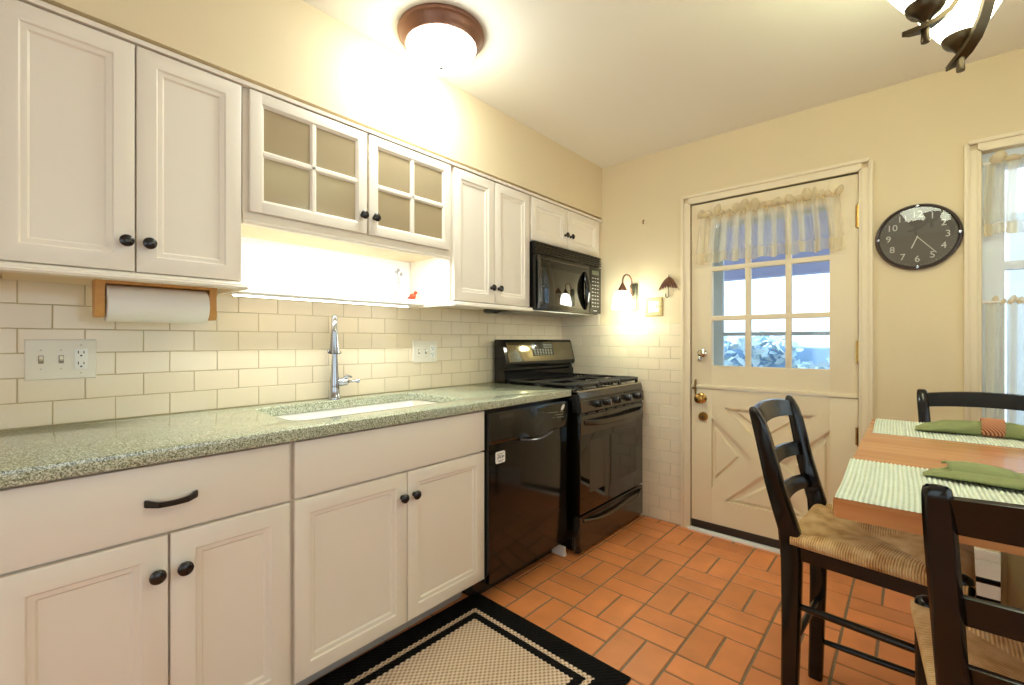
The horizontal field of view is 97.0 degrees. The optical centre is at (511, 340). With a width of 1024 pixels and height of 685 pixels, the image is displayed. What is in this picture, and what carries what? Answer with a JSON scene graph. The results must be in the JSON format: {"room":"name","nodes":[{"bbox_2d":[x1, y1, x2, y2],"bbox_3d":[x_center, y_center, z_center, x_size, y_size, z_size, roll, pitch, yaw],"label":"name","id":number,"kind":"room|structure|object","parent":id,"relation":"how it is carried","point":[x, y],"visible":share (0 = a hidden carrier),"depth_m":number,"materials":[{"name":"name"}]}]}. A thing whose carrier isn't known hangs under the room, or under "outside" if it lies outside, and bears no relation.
{"room":"kitchen","nodes":[
{"label":"kitchen","id":0,"kind":"room"},
{"bbox_2d":[0,275,561,430],"bbox_3d":[-1.062,-0.086,2.039,0.128,2.597,4.520,0,0,41],"label":"wall","id":1,"kind":"structure","parent":0,"point":[256,351],"depth_m":1.85,"materials":[{"name":"tile"}]},
{"bbox_2d":[24,339,95,380],"bbox_3d":[-1.463,0.060,1.472,0.020,0.130,0.167,0,0,41],"label":"switch plate","id":2,"kind":"object","parent":1,"relation":"attached to","point":[44,359],"visible":1,"depth_m":1.47,"materials":[{"name":"beige plastic"}]},
{"bbox_2d":[74,349,87,368],"bbox_3d":[-1.435,0.060,1.508,0.004,0.068,0.033,0,0,41],"label":"outlet","id":3,"kind":"object","parent":2,"relation":"attached to","point":[80,355],"depth_m":1.51,"materials":[{"name":"white plastic"}]},
{"bbox_2d":[0,0,248,294],"bbox_3d":[-1.236,-0.532,1.448,0.392,0.710,0.597,0,0,41],"label":"upper cabinet","id":4,"kind":"object","parent":1,"relation":"attached to","point":[120,160],"visible":0.93,"depth_m":1.30,"materials":[{"name":"beige paint"}]},
{"bbox_2d":[92,279,216,320],"bbox_3d":[-1.178,-0.130,1.508,0.090,0.114,0.318,0,0,41],"label":"towel holder","id":5,"kind":"object","parent":4,"relation":"attached to","point":[98,285],"visible":0.63,"depth_m":1.42,"materials":[{"name":"brown wood"}]},
{"bbox_2d":[103,284,209,323],"bbox_3d":[-1.178,-0.118,1.508,0.116,0.116,0.266,0,0,41],"label":"paper towel roll","id":6,"kind":"object","parent":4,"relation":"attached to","point":[123,303],"visible":0.84,"depth_m":1.47,"materials":[{"name":"white paper"}]},
{"bbox_2d":[241,236,409,298],"bbox_3d":[-0.876,-0.332,2.146,0.008,0.230,0.937,0,0,41],"label":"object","id":7,"kind":"structure","parent":1,"relation":"attached to","point":[264,263],"depth_m":2.11,"materials":[{"name":"white paint"}]},
{"bbox_2d":[227,286,423,305],"bbox_3d":[-0.823,-0.202,2.099,0.149,0.026,0.918,0,0,41],"label":"display shelf","id":8,"kind":"object","parent":1,"relation":"attached to","point":[252,289],"visible":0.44,"depth_m":2.00,"materials":[{"name":"white paint"}]},
{"bbox_2d":[230,292,409,306],"bbox_3d":[-0.817,-0.183,2.069,0.030,0.013,0.830,0,0,41],"label":"light","id":9,"kind":"object","parent":8,"relation":"attached to","point":[232,293],"visible":0.9,"depth_m":1.99,"materials":[{"name":"white paint"}]},
{"bbox_2d":[395,268,402,297],"bbox_3d":[-0.585,-0.295,2.333,0.042,0.160,0.041,0,0,1],"label":"bud vase","id":10,"kind":"object","parent":8,"relation":"on","point":[398,292],"visible":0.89,"depth_m":2.33,"materials":[{"name":"white glass"}]},
{"bbox_2d":[407,291,417,298],"bbox_3d":[-0.524,-0.241,2.401,0.034,0.052,0.070,0,0,41],"label":"bird figurine","id":11,"kind":"object","parent":8,"relation":"on","point":[413,295],"visible":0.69,"depth_m":2.39,"materials":[{"name":"red ceramic"}]},
{"bbox_2d":[241,86,450,261],"bbox_3d":[-0.732,-0.648,2.020,0.392,0.478,0.941,0,0,41],"label":"upper cabinet","id":12,"kind":"object","parent":1,"relation":"attached to","point":[310,179],"visible":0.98,"depth_m":1.83,"materials":[{"name":"beige paint"}]},
{"bbox_2d":[413,341,436,362],"bbox_3d":[-0.489,0.060,2.577,0.020,0.125,0.171,0,0,41],"label":"switch plate","id":13,"kind":"object","parent":1,"relation":"attached to","point":[423,351],"visible":1,"depth_m":2.57,"materials":[{"name":"beige plastic"}]},
{"bbox_2d":[430,345,434,356],"bbox_3d":[-0.459,0.060,2.616,0.004,0.068,0.033,0,0,41],"label":"outlet","id":14,"kind":"object","parent":13,"relation":"attached to","point":[432,347],"depth_m":2.61,"materials":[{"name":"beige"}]},
{"bbox_2d":[408,166,533,311],"bbox_3d":[-0.220,-0.532,2.602,0.392,0.710,0.631,0,0,41],"label":"upper cabinet","id":15,"kind":"object","parent":1,"relation":"attached to","point":[488,267],"visible":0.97,"depth_m":2.45,"materials":[{"name":"beige paint"}]},
{"bbox_2d":[483,309,500,313],"bbox_3d":[-0.124,-0.184,2.825,0.110,0.029,0.110,0,0,41],"label":"spotlight","id":16,"kind":"object","parent":15,"relation":"attached to","point":[487,311],"visible":0.86,"depth_m":2.78,"materials":[{"name":"black metal"}]},
{"bbox_2d":[530,196,598,257],"bbox_3d":[0.267,-0.746,3.155,0.392,0.282,0.839,0,0,41],"label":"upper cabinet","id":17,"kind":"object","parent":1,"relation":"attached to","point":[550,224],"visible":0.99,"depth_m":2.99,"materials":[{"name":"beige paint"}]},
{"bbox_2d":[500,241,600,316],"bbox_3d":[0.264,-0.394,3.117,0.428,0.420,0.766,0,0,41],"label":"microwave","id":18,"kind":"object","parent":17,"relation":"attached to","point":[563,282],"visible":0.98,"depth_m":2.94,"materials":[{"name":"black plastic"}]},
{"bbox_2d":[41,0,601,218],"bbox_3d":[-0.922,-1.088,1.836,0.366,0.392,4.400,0,0,41],"label":"wall","id":19,"kind":"structure","parent":0,"point":[293,49],"depth_m":1.85,"materials":[{"name":"paint"}]},
{"bbox_2d":[18,0,602,222],"bbox_3d":[-0.330,-0.889,2.246,0.036,0.016,2.998,0,0,41],"label":"trim","id":20,"kind":"structure","parent":19,"relation":"attached to","point":[39,4],"depth_m":1.56,"materials":[{"name":"beige paint"}]},
{"bbox_2d":[307,515,914,684],"bbox_3d":[0.350,1.262,0.716,4.000,0.101,4.640,0,0,41],"label":"floor","id":21,"kind":"structure","parent":0,"point":[658,602],"depth_m":2.06,"materials":[{"name":"tile"}]},
{"bbox_2d":[0,442,289,684],"bbox_3d":[-1.110,0.763,1.371,0.622,0.900,0.634,0,0,41],"label":"base cabinet","id":22,"kind":"object","parent":21,"relation":"on","point":[176,572],"visible":1,"depth_m":1.16,"materials":[{"name":"beige paint"}]},
{"bbox_2d":[0,382,570,488],"bbox_3d":[-0.627,0.292,1.950,0.649,0.038,2.189,0,0,41],"label":"countertop","id":23,"kind":"structure","parent":22,"relation":"on","point":[45,453],"depth_m":1.40,"materials":[{"name":"green stone"}]},
{"bbox_2d":[327,315,359,399],"bbox_3d":[-0.803,0.077,2.083,0.119,0.393,0.242,0,0,5],"label":"faucet","id":24,"kind":"object","parent":23,"relation":"on","point":[335,381],"visible":1,"depth_m":2.11,"materials":[{"name":"silver metal"}]},
{"bbox_2d":[276,400,437,419],"bbox_3d":[-0.627,0.406,1.975,0.455,0.188,0.848,0,0,41],"label":"sink","id":25,"kind":"object","parent":23,"relation":"in","point":[398,404],"visible":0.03,"depth_m":2.12,"materials":[{"name":"white ceramic"}]},
{"bbox_2d":[289,400,483,684],"bbox_3d":[-0.617,0.763,1.931,0.622,0.900,0.856,0,0,41],"label":"base cabinet","id":26,"kind":"object","parent":21,"relation":"on","point":[387,522],"visible":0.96,"depth_m":1.67,"materials":[{"name":"beige paint"}]},
{"bbox_2d":[308,593,630,684],"bbox_3d":[-0.229,1.207,1.512,0.815,0.009,1.050,0,0,43],"label":"rug","id":27,"kind":"object","parent":21,"relation":"on","point":[475,640],"visible":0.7,"depth_m":1.72,"materials":[{"name":"fabric"}]},
{"bbox_2d":[462,398,568,595],"bbox_3d":[-0.112,0.766,2.484,0.650,0.893,0.632,0,0,41],"label":"dishwasher","id":28,"kind":"object","parent":21,"relation":"on","point":[525,494],"visible":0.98,"depth_m":2.24,"materials":[{"name":"black metal"}]},
{"bbox_2d":[495,450,504,463],"bbox_3d":[-0.054,0.543,2.115,0.003,0.054,0.064,0,0,41],"label":"magnet","id":29,"kind":"object","parent":28,"relation":"attached to","point":[499,456],"visible":1,"depth_m":2.11,"materials":[{"name":"white paint"}]},
{"bbox_2d":[552,544,565,556],"bbox_3d":[0.237,1.185,2.604,0.165,0.055,0.022,0,0,41],"label":"trim","id":30,"kind":"structure","parent":21,"relation":"on","point":[560,550],"depth_m":2.56,"materials":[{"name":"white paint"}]},
{"bbox_2d":[495,340,643,553],"bbox_3d":[0.413,0.602,3.026,0.712,1.222,0.786,0,0,41],"label":"gas range","id":31,"kind":"object","parent":21,"relation":"on","point":[605,489],"visible":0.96,"depth_m":2.81,"materials":[{"name":"black metal"}]},
{"bbox_2d":[516,379,629,394],"bbox_3d":[0.387,0.291,3.048,0.643,0.033,0.786,0,0,41],"label":"cooktop","id":32,"kind":"object","parent":31,"relation":"in","point":[601,386],"depth_m":2.80,"materials":[{"name":"black metal"}]},
{"bbox_2d":[749,395,976,684],"bbox_3d":[1.065,0.709,1.407,0.523,1.007,0.470,0,0,45],"label":"counter chair","id":33,"kind":"object","parent":21,"relation":"on","point":[888,558],"visible":0.7,"depth_m":1.36,"materials":[{"name":"black paint"}]},
{"bbox_2d":[833,419,1023,609],"bbox_3d":[1.428,0.756,0.920,1.152,0.914,1.163,0,0,41],"label":"dining table","id":34,"kind":"object","parent":21,"relation":"on","point":[924,453],"visible":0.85,"depth_m":1.16,"materials":[{"name":"brown wood"}]},
{"bbox_2d":[835,458,1023,512],"bbox_3d":[0.912,0.295,0.848,0.476,0.005,0.372,0,0,41],"label":"placemat","id":35,"kind":"object","parent":34,"relation":"on","point":[895,486],"visible":0.63,"depth_m":0.91,"materials":[{"name":"fabric"}]},
{"bbox_2d":[922,461,1023,489],"bbox_3d":[1.044,0.270,0.891,0.350,0.046,0.128,0,0,41],"label":"napkin","id":36,"kind":"object","parent":35,"relation":"on","point":[980,473],"visible":1,"depth_m":0.93,"materials":[{"name":"green fabric"}]},
{"bbox_2d":[873,418,1023,447],"bbox_3d":[1.455,0.295,1.445,0.471,0.005,0.339,0,0,41],"label":"placemat","id":37,"kind":"object","parent":34,"relation":"on","point":[892,427],"visible":0.52,"depth_m":1.42,"materials":[{"name":"fabric"}]},
{"bbox_2d":[915,420,1023,439],"bbox_3d":[1.459,0.269,1.383,0.341,0.047,0.110,0,0,43],"label":"napkin","id":38,"kind":"object","parent":37,"relation":"on","point":[1013,431],"visible":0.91,"depth_m":1.41,"materials":[{"name":"green fabric"}]},
{"bbox_2d":[980,418,1005,437],"bbox_3d":[1.467,0.265,1.382,0.050,0.057,0.057,0,0,41],"label":"napkin ring","id":39,"kind":"object","parent":38,"relation":"on","point":[991,427],"visible":0.89,"depth_m":1.37,"materials":[{"name":"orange wicker"}]},
{"bbox_2d":[910,483,1023,684],"bbox_3d":[0.914,0.709,0.685,0.470,1.007,0.523,0,0,41],"label":"counter chair","id":40,"kind":"object","parent":21,"relation":"on","point":[960,639],"visible":1,"depth_m":0.66,"materials":[{"name":"black paint"}]},
{"bbox_2d":[917,389,1023,603],"bbox_3d":[1.753,0.709,1.626,0.470,1.007,0.523,0,0,41],"label":"counter chair","id":41,"kind":"object","parent":21,"relation":"on","point":[925,400],"visible":0.06,"depth_m":1.84,"materials":[{"name":"black paint"}]},
{"bbox_2d":[302,0,1023,167],"bbox_3d":[0.350,-1.334,0.716,4.000,0.100,4.640,0,0,41],"label":"ceiling","id":42,"kind":"structure","parent":0,"point":[609,82],"depth_m":2.04,"materials":[{"name":"white paint"}]},
{"bbox_2d":[397,3,483,75],"bbox_3d":[-0.296,-1.204,1.897,0.360,0.160,0.360,0,0,41],"label":"ceiling light","id":43,"kind":"object","parent":42,"relation":"attached to","point":[442,39],"visible":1,"depth_m":1.80,"materials":[{"name":"white glass"}]},
{"bbox_2d":[888,0,1001,72],"bbox_3d":[1.226,-1.021,1.052,0.602,0.527,0.584,0,0,41],"label":"chandelier","id":44,"kind":"object","parent":42,"relation":"hanging from","point":[958,26],"visible":1,"depth_m":1.22,"materials":[{"name":"white glass"}]},
{"bbox_2d":[562,48,1023,552],"bbox_3d":[1.841,-0.086,2.409,4.000,2.597,0.128,0,0,41],"label":"wall","id":45,"kind":"structure","parent":0,"point":[915,133],"depth_m":2.42,"materials":[{"name":"paint"}]},
{"bbox_2d":[612,274,637,310],"bbox_3d":[0.783,-0.338,3.102,0.140,0.246,0.246,0,0,41],"label":"wall sconce","id":46,"kind":"object","parent":45,"relation":"attached to","point":[622,300],"visible":1,"depth_m":3.04,"materials":[{"name":"white glass"}]},
{"bbox_2d":[645,297,662,315],"bbox_3d":[0.964,-0.233,3.092,0.126,0.125,0.022,0,0,41],"label":"switch plate","id":47,"kind":"object","parent":45,"relation":"attached to","point":[653,306],"visible":1,"depth_m":3.09,"materials":[{"name":"white paint"}]},
{"bbox_2d":[659,275,678,297],"bbox_3d":[1.040,-0.365,3.013,0.142,0.157,0.025,0,0,41],"label":"hook","id":48,"kind":"object","parent":45,"relation":"attached to","point":[668,281],"visible":1,"depth_m":3.01,"materials":[{"name":"brown paint"}]},
{"bbox_2d":[687,525,779,553],"bbox_3d":[1.514,1.206,2.682,0.890,0.018,0.150,0,0,41],"label":"trim","id":49,"kind":"structure","parent":45,"relation":"attached to","point":[701,530],"depth_m":2.74,"materials":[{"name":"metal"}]},
{"bbox_2d":[691,174,858,548],"bbox_3d":[1.480,0.160,2.639,0.867,2.069,0.114,0,0,41],"label":"door","id":50,"kind":"structure","parent":45,"relation":"in","point":[730,497],"depth_m":2.66,"materials":[{"name":"beige paint"}]},
{"bbox_2d":[696,184,843,264],"bbox_3d":[1.455,-0.663,2.622,0.765,0.364,0.054,0,0,41],"label":"door curtain","id":51,"kind":"object","parent":50,"relation":"hanging from","point":[835,242],"visible":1,"depth_m":2.60,"materials":[{"name":"fabric"}]},
{"bbox_2d":[714,206,829,365],"bbox_3d":[1.594,0.168,2.772,0.850,2.090,0.030,0,0,41],"label":"window","id":52,"kind":"structure","parent":50,"relation":"in","point":[719,333],"depth_m":2.95,"materials":[{"name":"beige wood"}]},
{"bbox_2d":[681,157,872,527],"bbox_3d":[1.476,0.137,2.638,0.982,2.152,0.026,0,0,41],"label":"trim","id":53,"kind":"structure","parent":45,"relation":"attached to","point":[865,174],"depth_m":2.52,"materials":[{"name":"beige paint"}]},
{"bbox_2d":[724,213,829,281],"bbox_3d":[1.416,-0.960,4.227,3.100,0.655,2.000,0,0,41],"label":"porch canopy","id":54,"kind":"object","parent":45,"relation":"attached to","point":[815,267],"visible":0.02,"depth_m":4.35,"materials":[{"name":"fabric"}]},
{"bbox_2d":[875,203,963,269],"bbox_3d":[1.970,-0.506,2.201,0.320,0.320,0.026,0,0,41],"label":"wall clock","id":55,"kind":"object","parent":45,"relation":"attached to","point":[924,235],"visible":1,"depth_m":2.20,"materials":[{"name":"black plastic"}]},
{"bbox_2d":[974,548,1000,600],"bbox_3d":[2.533,1.082,1.713,1.800,0.262,0.018,0,0,41],"label":"baseboard","id":56,"kind":"structure","parent":45,"relation":"attached to","point":[987,563],"depth_m":2.04,"materials":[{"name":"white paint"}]},
{"bbox_2d":[964,130,1023,420],"bbox_3d":[2.427,-0.202,1.801,0.893,1.430,0.026,0,0,41],"label":"trim","id":57,"kind":"structure","parent":45,"relation":"attached to","point":[972,159],"depth_m":2.07,"materials":[{"name":"beige paint"}]},
{"bbox_2d":[982,146,1023,419],"bbox_3d":[2.452,-0.162,1.833,0.920,1.400,0.155,0,0,41],"label":"window","id":58,"kind":"structure","parent":45,"relation":"in","point":[994,265],"depth_m":2.06,"materials":[{"name":"white"}]},
{"bbox_2d":[982,300,1023,304],"bbox_3d":[2.428,-0.174,1.802,0.772,0.019,0.019,0,0,41],"label":"curtain rod","id":59,"kind":"object","parent":45,"relation":"attached to","point":[984,302],"visible":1,"depth_m":2.04,"materials":[{"name":"white paint"}]},
{"bbox_2d":[985,295,1023,423],"bbox_3d":[2.431,0.146,1.797,0.768,0.705,0.039,0,0,41],"label":"window curtain","id":60,"kind":"object","parent":59,"relation":"hanging from","point":[1012,305],"visible":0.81,"depth_m":2.00,"materials":[{"name":"fabric"}]},
{"label":"outside","id":61,"kind":"structure","parent":0,"visible":0},
{"bbox_3d":[3.947,1.368,4.227,7.500,0.190,5.375,0,0,41],"label":"ground","id":62,"kind":"structure","parent":61,"visible":0},
{"bbox_2d":[724,330,829,368],"bbox_3d":[2.515,0.538,5.881,4.759,1.469,0.685,0,0,41],"label":"hedge","id":63,"kind":"object","parent":62,"relation":"on","point":[734,355],"visible":0.12,"depth_m":5.30,"materials":[{"name":"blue plant"}]},
{"bbox_2d":[1006,211,1023,424],"bbox_3d":[5.170,0.213,2.468,3.340,2.400,0.200,0,0,41],"label":"wall","id":64,"kind":"structure","parent":62,"relation":"on","point":[1014,242],"depth_m":3.47,"materials":[{"name":"white paint"}]},
{"bbox_3d":[2.428,-0.802,1.802,0.772,0.019,0.019,0,0,41],"label":"curtain rod","id":65,"kind":"object","parent":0,"visible":0},
{"bbox_2d":[983,150,1023,236],"bbox_3d":[2.418,-0.662,1.798,0.765,0.382,0.056,0,0,41],"label":"window curtain","id":66,"kind":"object","parent":65,"relation":"hanging from","point":[1011,225],"visible":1,"depth_m":2.01,"materials":[{"name":"fabric"}]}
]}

